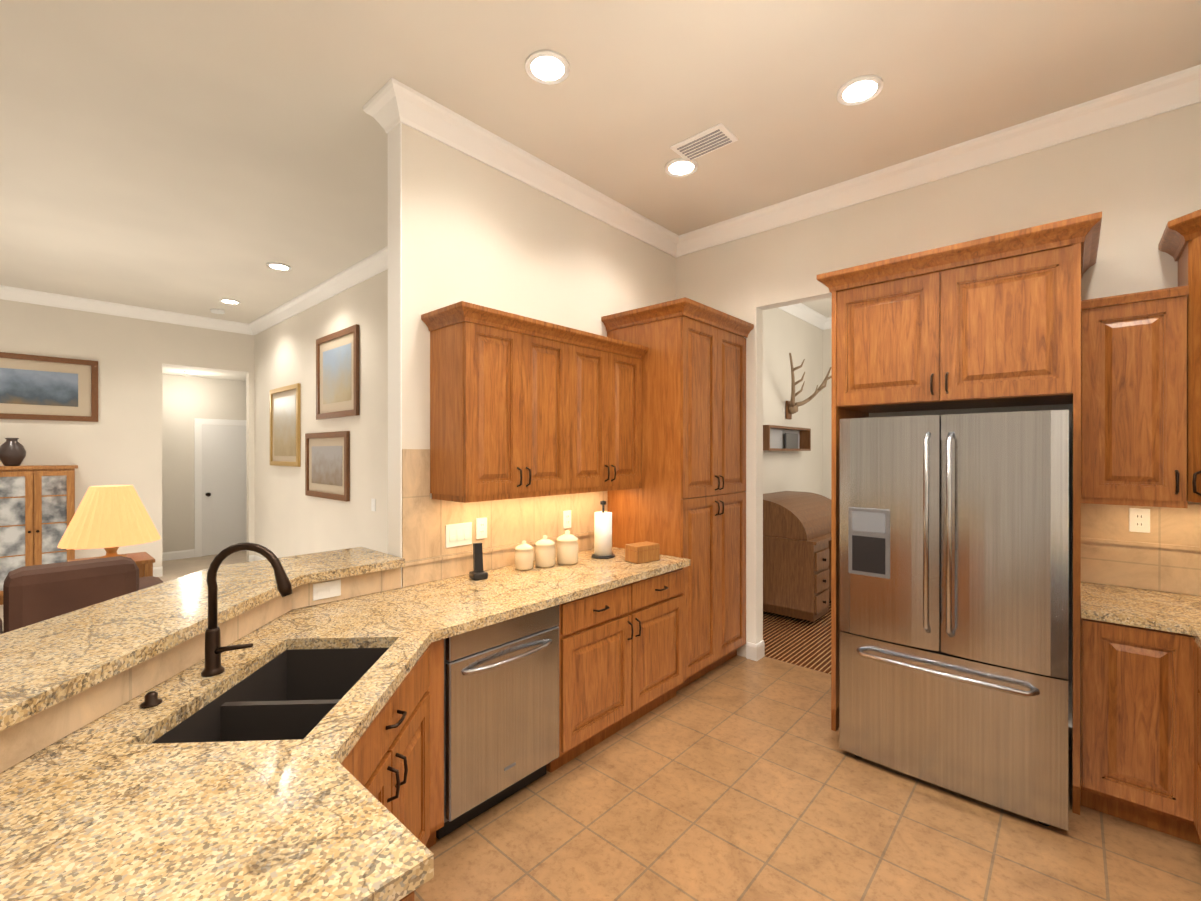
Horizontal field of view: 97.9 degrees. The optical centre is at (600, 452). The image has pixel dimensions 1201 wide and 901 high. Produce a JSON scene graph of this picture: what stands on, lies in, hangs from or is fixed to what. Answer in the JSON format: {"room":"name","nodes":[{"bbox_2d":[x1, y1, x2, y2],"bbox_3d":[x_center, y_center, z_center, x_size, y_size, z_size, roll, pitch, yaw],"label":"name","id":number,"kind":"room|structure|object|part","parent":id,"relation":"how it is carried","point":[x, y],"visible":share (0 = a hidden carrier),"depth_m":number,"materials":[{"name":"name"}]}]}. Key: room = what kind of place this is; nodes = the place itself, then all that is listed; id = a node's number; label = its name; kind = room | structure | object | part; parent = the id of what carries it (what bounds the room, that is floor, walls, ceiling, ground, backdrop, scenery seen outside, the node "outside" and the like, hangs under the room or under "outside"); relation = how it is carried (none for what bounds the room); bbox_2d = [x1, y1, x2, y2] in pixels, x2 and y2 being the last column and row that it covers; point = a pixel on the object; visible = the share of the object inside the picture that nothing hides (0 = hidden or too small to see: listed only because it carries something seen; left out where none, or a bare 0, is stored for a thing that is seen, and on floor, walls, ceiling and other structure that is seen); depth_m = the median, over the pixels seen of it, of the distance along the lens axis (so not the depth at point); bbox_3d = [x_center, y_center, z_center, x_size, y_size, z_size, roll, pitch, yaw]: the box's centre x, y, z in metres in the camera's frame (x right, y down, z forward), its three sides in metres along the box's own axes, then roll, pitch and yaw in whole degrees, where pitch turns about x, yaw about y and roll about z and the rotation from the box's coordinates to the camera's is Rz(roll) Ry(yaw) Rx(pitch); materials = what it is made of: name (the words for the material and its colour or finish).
{"room":"kitchen","nodes":[
{"label":"kitchen","id":0,"kind":"room"},
{"bbox_2d":[0,551,246,630],"bbox_3d":[-4.641,1.647,4.725,7.870,0.100,7.020,0,0,42],"label":"floor","id":1,"kind":"structure","parent":0,"point":[174,569],"depth_m":7.46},
{"bbox_2d":[0,465,75,604],"bbox_3d":[-6.284,0.886,5.756,0.442,1.420,0.685,0,0,42],"label":"cabinet","id":2,"kind":"object","parent":1,"relation":"on","point":[37,507],"depth_m":5.64,"materials":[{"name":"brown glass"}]},
{"bbox_2d":[0,438,25,465],"bbox_3d":[-6.357,-0.011,5.648,0.210,0.300,0.210,0,0,42],"label":"vase","id":3,"kind":"object","parent":2,"relation":"on","point":[12,451],"visible":1,"depth_m":5.60,"materials":[{"name":"grey"}]},
{"bbox_2d":[0,556,162,633],"bbox_3d":[-3.535,1.125,3.090,0.940,0.950,1.570,0,0,42],"label":"sofa","id":4,"kind":"object","parent":1,"relation":"on","point":[33,594],"visible":0.15,"depth_m":2.96,"materials":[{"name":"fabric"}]},
{"bbox_2d":[67,552,154,577],"bbox_3d":[-3.938,1.228,4.213,0.480,0.740,0.480,0,0,42],"label":"wood side table","id":5,"kind":"object","parent":1,"relation":"on","point":[144,561],"visible":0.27,"depth_m":4.21,"materials":[{"name":"brown wood"}]},
{"bbox_2d":[57,485,160,558],"bbox_3d":[-3.938,0.561,4.212,0.608,0.590,0.608,0,0,42],"label":"table lamp","id":6,"kind":"object","parent":5,"relation":"on","point":[110,519],"visible":0.92,"depth_m":4.07,"materials":[{"name":"yellow fabric"}]},
{"bbox_2d":[0,299,254,566],"bbox_3d":[-6.784,-0.114,5.622,0.120,3.420,5.490,0,0,42],"label":"wall","id":7,"kind":"structure","parent":0,"point":[119,442],"depth_m":6.47,"materials":[{"name":"paint"}]},
{"bbox_2d":[0,352,97,421],"bbox_3d":[-6.579,-0.739,5.732,0.033,0.730,1.550,0,0,42],"label":"picture","id":8,"kind":"object","parent":7,"relation":"attached to","point":[34,387],"visible":0.98,"depth_m":6.00,"materials":[{"name":"beige"}]},
{"bbox_2d":[0,285,247,333],"bbox_3d":[-6.784,-1.756,5.458,0.095,0.135,5.250,0,0,42],"label":"crown molding","id":9,"kind":"structure","parent":7,"relation":"attached to","point":[6,292],"depth_m":6.40,"materials":[{"name":"white"}]},
{"bbox_2d":[162,374,245,555],"bbox_3d":[-6.160,0.217,8.095,0.100,2.750,2.600,0,0,42],"label":"wall","id":10,"kind":"structure","parent":0,"point":[186,400],"depth_m":7.89,"materials":[{"name":"paint"}]},
{"bbox_2d":[194,418,246,556],"bbox_3d":[-5.827,0.531,8.320,0.090,2.120,1.000,0,0,42],"label":"hall door","id":11,"kind":"structure","parent":10,"relation":"in","point":[220,493],"depth_m":8.20,"materials":[{"name":"white wood"}]},
{"bbox_2d":[162,365,245,380],"bbox_3d":[-5.758,-1.208,7.731,1.180,0.100,2.600,0,0,42],"label":"ceiling","id":12,"kind":"structure","parent":0,"point":[202,373],"depth_m":7.62,"materials":[{"name":"paint"}]},
{"bbox_2d":[254,269,387,558],"bbox_3d":[-2.699,-0.114,5.534,6.070,3.420,0.155,0,0,42],"label":"wall","id":13,"kind":"structure","parent":0,"point":[292,518],"depth_m":5.76,"materials":[{"name":"paint"}]},
{"bbox_3d":[-4.011,-0.336,6.633,1.050,1.000,0.033,0,0,42],"label":"picture of reeds","id":14,"kind":"part","parent":13,"relation":"part of","materials":[{"name":"beige paper"}]},
{"bbox_2d":[248,246,387,334],"bbox_3d":[-2.760,-1.756,5.464,6.070,0.135,0.095,0,0,42],"label":"crown molding","id":15,"kind":"structure","parent":13,"relation":"attached to","point":[376,263],"depth_m":5.63,"materials":[{"name":"white"}]},
{"bbox_3d":[-3.007,0.136,5.730,1.150,0.720,0.033,0,0,42],"label":"picture of forest","id":16,"kind":"part","parent":13,"relation":"part of","materials":[{"name":"beige paper"}]},
{"bbox_3d":[-2.799,-0.824,5.541,1.050,0.900,0.033,0,0,42],"label":"picture of birds","id":17,"kind":"part","parent":13,"relation":"part of","materials":[{"name":"paper"}]},
{"bbox_2d":[371,498,375,510],"bbox_3d":[-2.170,0.497,4.995,0.080,0.120,0.010,0,0,42],"label":"light switch","id":18,"kind":"object","parent":13,"relation":"attached to","point":[373,504],"visible":1,"depth_m":4.99,"materials":[{"name":"white plastic"}]},
{"bbox_2d":[0,0,1200,323],"bbox_3d":[-2.071,-1.873,4.734,11.670,0.100,10.720,0,0,42],"label":"ceiling","id":19,"kind":"structure","parent":0,"point":[202,158],"depth_m":2.71,"materials":[{"name":"paint"}]},
{"bbox_2d":[210,308,224,313],"bbox_3d":[-4.889,-1.807,6.678,0.150,0.033,0.150,0,0,42],"label":"smoke detector","id":20,"kind":"object","parent":19,"relation":"attached to","point":[218,311],"visible":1,"depth_m":6.64,"materials":[{"name":"white plastic"}]},
{"bbox_2d":[266,262,291,270],"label":"recessed light","id":21,"kind":"object","parent":19,"relation":"in","point":[273,265],"depth_m":5.10,"materials":[{"name":"white"}]},
{"bbox_2d":[525,50,569,84],"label":"recessed light","id":22,"kind":"object","parent":19,"relation":"in","point":[549,67],"depth_m":2.46,"materials":[{"name":"white"}]},
{"bbox_2d":[665,158,697,176],"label":"recessed light","id":23,"kind":"object","parent":19,"relation":"in","point":[678,167],"depth_m":3.32,"materials":[{"name":"white"}]},
{"bbox_2d":[670,123,737,161],"bbox_3d":[0.605,-1.811,3.066,0.340,0.014,0.200,0,0,42],"label":"ceiling vent","id":24,"kind":"object","parent":19,"relation":"in","point":[711,139],"visible":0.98,"depth_m":3.05,"materials":[{"name":"white metal"}]},
{"bbox_2d":[837,75,883,105],"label":"recessed light","id":25,"kind":"object","parent":19,"relation":"in","point":[861,89],"depth_m":2.62,"materials":[{"name":"white"}]},
{"bbox_2d":[402,124,822,498],"bbox_3d":[1.005,-0.113,5.016,0.130,3.420,6.190,0,0,42],"label":"wall","id":26,"kind":"structure","parent":0,"point":[475,231],"depth_m":3.29,"materials":[{"name":"paint"}]},
{"bbox_2d":[363,94,392,133],"bbox_3d":[-0.893,-1.752,3.059,0.115,0.135,0.935,0,0,42],"label":"crown molding","id":27,"kind":"structure","parent":26,"relation":"attached to","point":[369,108],"depth_m":2.73,"materials":[{"name":"white"}]},
{"bbox_2d":[388,122,401,587],"bbox_3d":[-1.068,-0.044,2.713,0.140,3.290,0.006,0,0,42],"label":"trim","id":28,"kind":"structure","parent":26,"relation":"attached to","point":[395,341],"depth_m":2.70,"materials":[{"name":"white paint"}]},
{"bbox_2d":[427,313,580,500],"bbox_3d":[-0.527,-0.227,2.968,0.328,0.886,0.777,0,0,42],"label":"upper cabinet","id":29,"kind":"object","parent":26,"relation":"attached to","point":[523,407],"depth_m":2.76,"materials":[{"name":"brown wood"}]},
{"bbox_2d":[402,449,607,586],"bbox_3d":[-0.476,0.332,3.255,0.020,0.704,1.586,0,0,42],"label":"backsplash","id":30,"kind":"structure","parent":26,"relation":"attached to","point":[429,556],"depth_m":2.97,"materials":[{"name":"tile"}]},
{"bbox_2d":[446,522,471,547],"bbox_3d":[-0.785,0.455,2.908,0.010,0.125,0.165,0,0,42],"label":"electrical outlet plate","id":31,"kind":"object","parent":30,"relation":"attached to","point":[459,534],"depth_m":2.90,"materials":[{"name":"white plastic"}]},
{"bbox_2d":[476,517,486,538],"bbox_3d":[-0.686,0.435,3.020,0.008,0.120,0.075,0,0,42],"label":"electrical outlet plate","id":32,"kind":"object","parent":30,"relation":"attached to","point":[481,523],"depth_m":3.02,"materials":[{"name":"white plastic"}]},
{"bbox_2d":[563,510,570,528],"bbox_3d":[-0.224,0.449,3.533,0.008,0.120,0.075,0,0,42],"label":"electrical outlet plate","id":33,"kind":"object","parent":30,"relation":"attached to","point":[566,514],"depth_m":3.53,"materials":[{"name":"white plastic"}]},
{"bbox_2d":[376,78,679,255],"bbox_3d":[-0.229,-1.753,3.490,0.115,0.135,2.465,0,0,42],"label":"crown molding","id":34,"kind":"structure","parent":26,"relation":"attached to","point":[390,104],"depth_m":3.10,"materials":[{"name":"white"}]},
{"bbox_2d":[581,341,644,488],"bbox_3d":[-0.091,-0.228,3.452,0.328,0.886,0.777,0,0,42],"label":"upper cabinet","id":35,"kind":"object","parent":26,"relation":"attached to","point":[611,379],"depth_m":3.38,"materials":[{"name":"brown wood"}]},
{"bbox_2d":[763,425,810,450],"bbox_3d":[2.143,-0.162,6.069,0.148,0.275,1.200,0,0,42],"label":"shelf","id":36,"kind":"object","parent":26,"relation":"attached to","point":[780,438],"visible":0.83,"depth_m":6.13,"materials":[{"name":"brown wood"}]},
{"bbox_2d":[778,303,827,327],"bbox_3d":[1.929,-1.757,5.870,0.095,0.135,3.240,0,0,42],"label":"crown molding","id":37,"kind":"structure","parent":26,"relation":"attached to","point":[800,311],"depth_m":6.63,"materials":[{"name":"white paint"}]},
{"bbox_2d":[786,353,830,418],"bbox_3d":[2.401,-0.743,6.173,0.390,0.676,1.295,0,0,42],"label":"antler mount","id":38,"kind":"object","parent":26,"relation":"attached to","point":[792,406],"visible":0.92,"depth_m":6.22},
{"bbox_2d":[763,600,830,673],"bbox_3d":[3.242,1.647,4.761,3.800,0.100,3.580,0,0,42],"label":"floor","id":39,"kind":"structure","parent":0,"point":[799,642],"depth_m":4.45,"materials":[{"name":"brown wood"}]},
{"bbox_2d":[763,491,830,621],"bbox_3d":[2.111,1.006,5.529,0.826,1.100,1.280,0,0,42],"label":"roll-top desk","id":40,"kind":"object","parent":39,"relation":"on","point":[796,554],"visible":0.48,"depth_m":5.02,"materials":[{"name":"brown wood"}]},
{"bbox_2d":[414,655,1200,900],"bbox_3d":[-0.304,1.654,0.821,3.800,0.100,7.020,0,0,42],"label":"floor","id":41,"kind":"structure","parent":0,"point":[738,778],"depth_m":2.21,"materials":[{"name":"beige tile"}]},
{"bbox_2d":[0,568,400,772],"bbox_3d":[-1.204,1.089,1.180,1.980,1.028,2.455,0,0,42],"label":"wall","id":42,"kind":"structure","parent":41,"relation":"on","point":[22,740],"depth_m":1.50,"materials":[{"name":"tile"}]},
{"bbox_2d":[0,547,404,730],"bbox_3d":[-1.375,0.553,1.193,2.324,0.040,2.655,0,0,42],"label":"bar","id":43,"kind":"object","parent":42,"relation":"on","point":[46,664],"visible":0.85,"depth_m":1.61,"materials":[{"name":"beige stone"}]},
{"bbox_2d":[313,579,340,600],"bbox_3d":[-1.250,0.626,2.391,0.008,0.075,0.120,0,0,42],"label":"electrical outlet plate","id":44,"kind":"object","parent":42,"relation":"attached to","point":[323,590],"depth_m":2.39,"materials":[{"name":"white plastic"}]},
{"bbox_2d":[341,639,443,847],"bbox_3d":[-0.737,1.166,1.684,1.700,0.872,0.765,0,0,42],"label":"base cabinet","id":45,"kind":"object","parent":41,"relation":"on","point":[393,762],"depth_m":1.82,"materials":[{"name":"brown wood"}]},
{"bbox_2d":[399,891,413,900],"bbox_3d":[-1.384,1.167,0.966,1.700,0.872,1.309,0,0,42],"label":"base cabinet","id":46,"kind":"object","parent":41,"relation":"on","point":[410,897],"depth_m":0.88,"materials":[{"name":"brown wood"}]},
{"bbox_2d":[0,547,689,900],"bbox_3d":[-0.592,0.708,1.851,1.728,0.040,3.829,0,0,42],"label":"countertop","id":47,"kind":"structure","parent":46,"relation":"on","point":[115,804],"depth_m":1.07,"materials":[{"name":"beige stone"}]},
{"bbox_2d":[140,691,162,707],"bbox_3d":[-1.230,0.670,1.431,0.048,0.033,0.047,0,0,42],"label":"air gap cap","id":48,"kind":"object","parent":47,"relation":"on","point":[151,699],"visible":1,"depth_m":1.42,"materials":[{"name":"brown metal"}]},
{"bbox_2d":[201,542,292,676],"bbox_3d":[-1.108,0.483,1.637,0.204,0.406,0.204,0,0,42],"label":"faucet","id":49,"kind":"object","parent":47,"relation":"on","point":[214,650],"visible":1,"depth_m":1.62,"materials":[{"name":"brown metal"}]},
{"bbox_2d":[151,648,388,743],"bbox_3d":[-0.938,0.837,1.597,0.434,0.214,0.724,0,0,-3],"label":"sink","id":50,"kind":"object","parent":47,"relation":"attached to","point":[294,694],"visible":0.19,"depth_m":1.63,"materials":[{"name":"grey"}]},
{"bbox_2d":[469,542,487,579],"bbox_3d":[-0.666,0.589,2.854,0.080,0.190,0.080,0,0,-33],"label":"cordless phone","id":51,"kind":"object","parent":47,"relation":"on","point":[478,572],"visible":1,"depth_m":2.85,"materials":[{"name":"black plastic"}]},
{"bbox_2d":[515,540,533,569],"bbox_3d":[-0.452,0.600,3.092,0.112,0.167,0.112,0,0,42],"label":"canister","id":52,"kind":"object","parent":47,"relation":"on","point":[524,555],"visible":1,"depth_m":3.05,"materials":[{"name":"beige ceramic"}]},
{"bbox_2d":[535,535,554,567],"bbox_3d":[-0.335,0.591,3.169,0.124,0.186,0.124,0,0,42],"label":"canister","id":53,"kind":"object","parent":47,"relation":"on","point":[545,552],"visible":1,"depth_m":3.12,"materials":[{"name":"beige ceramic"}]},
{"bbox_2d":[556,530,577,564],"bbox_3d":[-0.205,0.581,3.247,0.136,0.205,0.136,0,0,42],"label":"canister","id":54,"kind":"object","parent":47,"relation":"on","point":[567,548],"visible":1,"depth_m":3.19,"materials":[{"name":"beige ceramic"}]},
{"bbox_2d":[592,500,614,558],"bbox_3d":[0.018,0.498,3.449,0.150,0.370,0.150,0,0,42],"label":"paper towel holder","id":55,"kind":"object","parent":47,"relation":"on","point":[602,534],"visible":1,"depth_m":3.40,"materials":[{"name":"white paper"}]},
{"bbox_2d":[625,541,659,563],"bbox_3d":[0.266,0.631,3.321,0.194,0.105,0.124,0,0,-38],"label":"box","id":56,"kind":"object","parent":47,"relation":"on","point":[641,552],"visible":1,"depth_m":3.27,"materials":[{"name":"brown wood"}]},
{"bbox_2d":[436,605,558,838],"bbox_3d":[-0.618,1.165,2.519,0.700,0.872,0.615,0,0,42],"label":"dishwasher","id":57,"kind":"object","parent":41,"relation":"on","point":[501,711],"visible":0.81,"depth_m":2.28,"materials":[{"name":"silver metal"}]},
{"bbox_2d":[546,568,683,772],"bbox_3d":[-0.058,1.164,3.195,0.726,0.872,1.118,0,0,42],"label":"base cabinet","id":58,"kind":"object","parent":41,"relation":"on","point":[621,657],"visible":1,"depth_m":2.88,"materials":[{"name":"brown wood"}]},
{"bbox_2d":[601,297,753,691],"bbox_3d":[0.595,0.304,3.922,0.720,2.589,0.960,0,0,42],"label":"pantry cabinet","id":59,"kind":"object","parent":41,"relation":"on","point":[687,500],"visible":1,"depth_m":3.62,"materials":[{"name":"brown wood"}]},
{"bbox_2d":[839,410,1068,829],"bbox_3d":[1.859,0.711,2.753,0.904,1.780,0.952,0,0,42],"label":"fridge","id":60,"kind":"object","parent":41,"relation":"on","point":[954,592],"visible":1,"depth_m":2.39,"materials":[{"name":"silver metal"}]},
{"bbox_2d":[816,212,1101,814],"bbox_3d":[1.928,0.287,2.888,1.190,2.628,0.715,0,0,42],"label":"tall cabinet","id":61,"kind":"object","parent":41,"relation":"on","point":[991,321],"visible":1,"depth_m":2.61,"materials":[{"name":"brown wood"}]},
{"bbox_2d":[1080,618,1200,844],"bbox_3d":[2.392,1.166,1.884,0.971,0.872,1.588,0,0,42],"label":"base cabinet","id":62,"kind":"object","parent":41,"relation":"on","point":[1140,725],"visible":0.92,"depth_m":2.20,"materials":[{"name":"brown wood"}]},
{"bbox_2d":[1081,581,1200,649],"bbox_3d":[2.392,0.708,1.883,0.971,0.040,1.588,0,0,42],"label":"countertop","id":63,"kind":"structure","parent":62,"relation":"on","point":[1163,611],"depth_m":2.31,"materials":[{"name":"beige stone"}]},
{"bbox_2d":[823,329,831,498],"bbox_3d":[4.361,-0.115,6.091,3.680,3.420,0.100,0,0,42],"label":"wall","id":64,"kind":"structure","parent":0,"point":[827,349],"depth_m":7.16,"materials":[{"name":"paint"}]},
{"bbox_2d":[820,317,831,329],"bbox_3d":[4.344,-1.757,5.972,3.550,0.135,0.095,0,0,42],"label":"crown molding","id":65,"kind":"structure","parent":64,"relation":"attached to","point":[829,318],"depth_m":7.09,"materials":[{"name":"white paint"}]},
{"bbox_2d":[676,102,1200,749],"bbox_3d":[2.008,-0.111,3.380,3.550,3.420,0.120,0,0,42],"label":"wall","id":66,"kind":"structure","parent":0,"point":[1138,184],"depth_m":3.09,"materials":[{"name":"paint"}]},
{"bbox_2d":[673,64,1200,257],"bbox_3d":[1.892,-1.753,3.337,3.430,0.135,0.095,0,0,42],"label":"crown molding","id":67,"kind":"structure","parent":66,"relation":"attached to","point":[1180,89],"depth_m":3.06,"materials":[{"name":"white"}]},
{"bbox_2d":[1081,285,1188,507],"bbox_3d":[2.571,-0.247,2.543,0.351,0.985,0.366,0,0,42],"label":"upper cabinet","id":68,"kind":"object","parent":66,"relation":"attached to","point":[1133,399],"visible":0.96,"depth_m":2.43,"materials":[{"name":"brown wood"}]},
{"bbox_2d":[1158,209,1200,502],"bbox_3d":[2.797,-0.410,2.116,0.683,1.252,0.698,0,0,42],"label":"upper cabinet","id":69,"kind":"object","parent":66,"relation":"attached to","point":[1180,242],"visible":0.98,"depth_m":2.30,"materials":[{"name":"brown wood"}]},
{"bbox_3d":[2.261,-0.106,0.918,0.120,3.420,10.600,0,0,42],"label":"wall","id":70,"kind":"structure","parent":0,"visible":0},
{"bbox_2d":[1081,503,1200,595],"bbox_3d":[2.913,0.466,2.470,0.960,0.439,0.018,0,0,42],"label":"backsplash","id":71,"kind":"structure","parent":70,"relation":"attached to","point":[1164,554],"depth_m":2.61,"materials":[{"name":"tile"}]},
{"bbox_2d":[1129,508,1149,532],"bbox_3d":[2.720,0.341,2.639,0.075,0.120,0.008,0,0,42],"label":"outlet plates","id":72,"kind":"object","parent":71,"relation":"attached to","point":[1139,519],"visible":1,"depth_m":2.64,"materials":[{"name":"white plastic"}]},
{"bbox_3d":[-5.617,-0.106,0.798,11.670,3.420,0.120,0,0,42],"label":"wall","id":73,"kind":"structure","parent":0,"visible":0},
{"bbox_2d":[153,566,162,576],"bbox_3d":[-7.119,1.534,5.153,0.014,0.125,4.340,0,0,42],"label":"baseboard","id":74,"kind":"structure","parent":73,"relation":"attached to","point":[157,571],"depth_m":6.73,"materials":[{"name":"white"}]},
{"bbox_2d":[162,549,194,560],"bbox_3d":[-6.536,1.530,7.594,0.014,0.125,1.150,0,0,42],"label":"baseboard","id":75,"kind":"structure","parent":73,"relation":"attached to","point":[174,555],"depth_m":7.83,"materials":[{"name":"white"}]},
{"bbox_2d":[251,555,264,560],"bbox_3d":[-2.737,1.534,5.494,6.070,0.125,0.030,0,0,42],"label":"baseboard","id":76,"kind":"structure","parent":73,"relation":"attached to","point":[253,557],"depth_m":7.46,"materials":[{"name":"white"}]}
]}

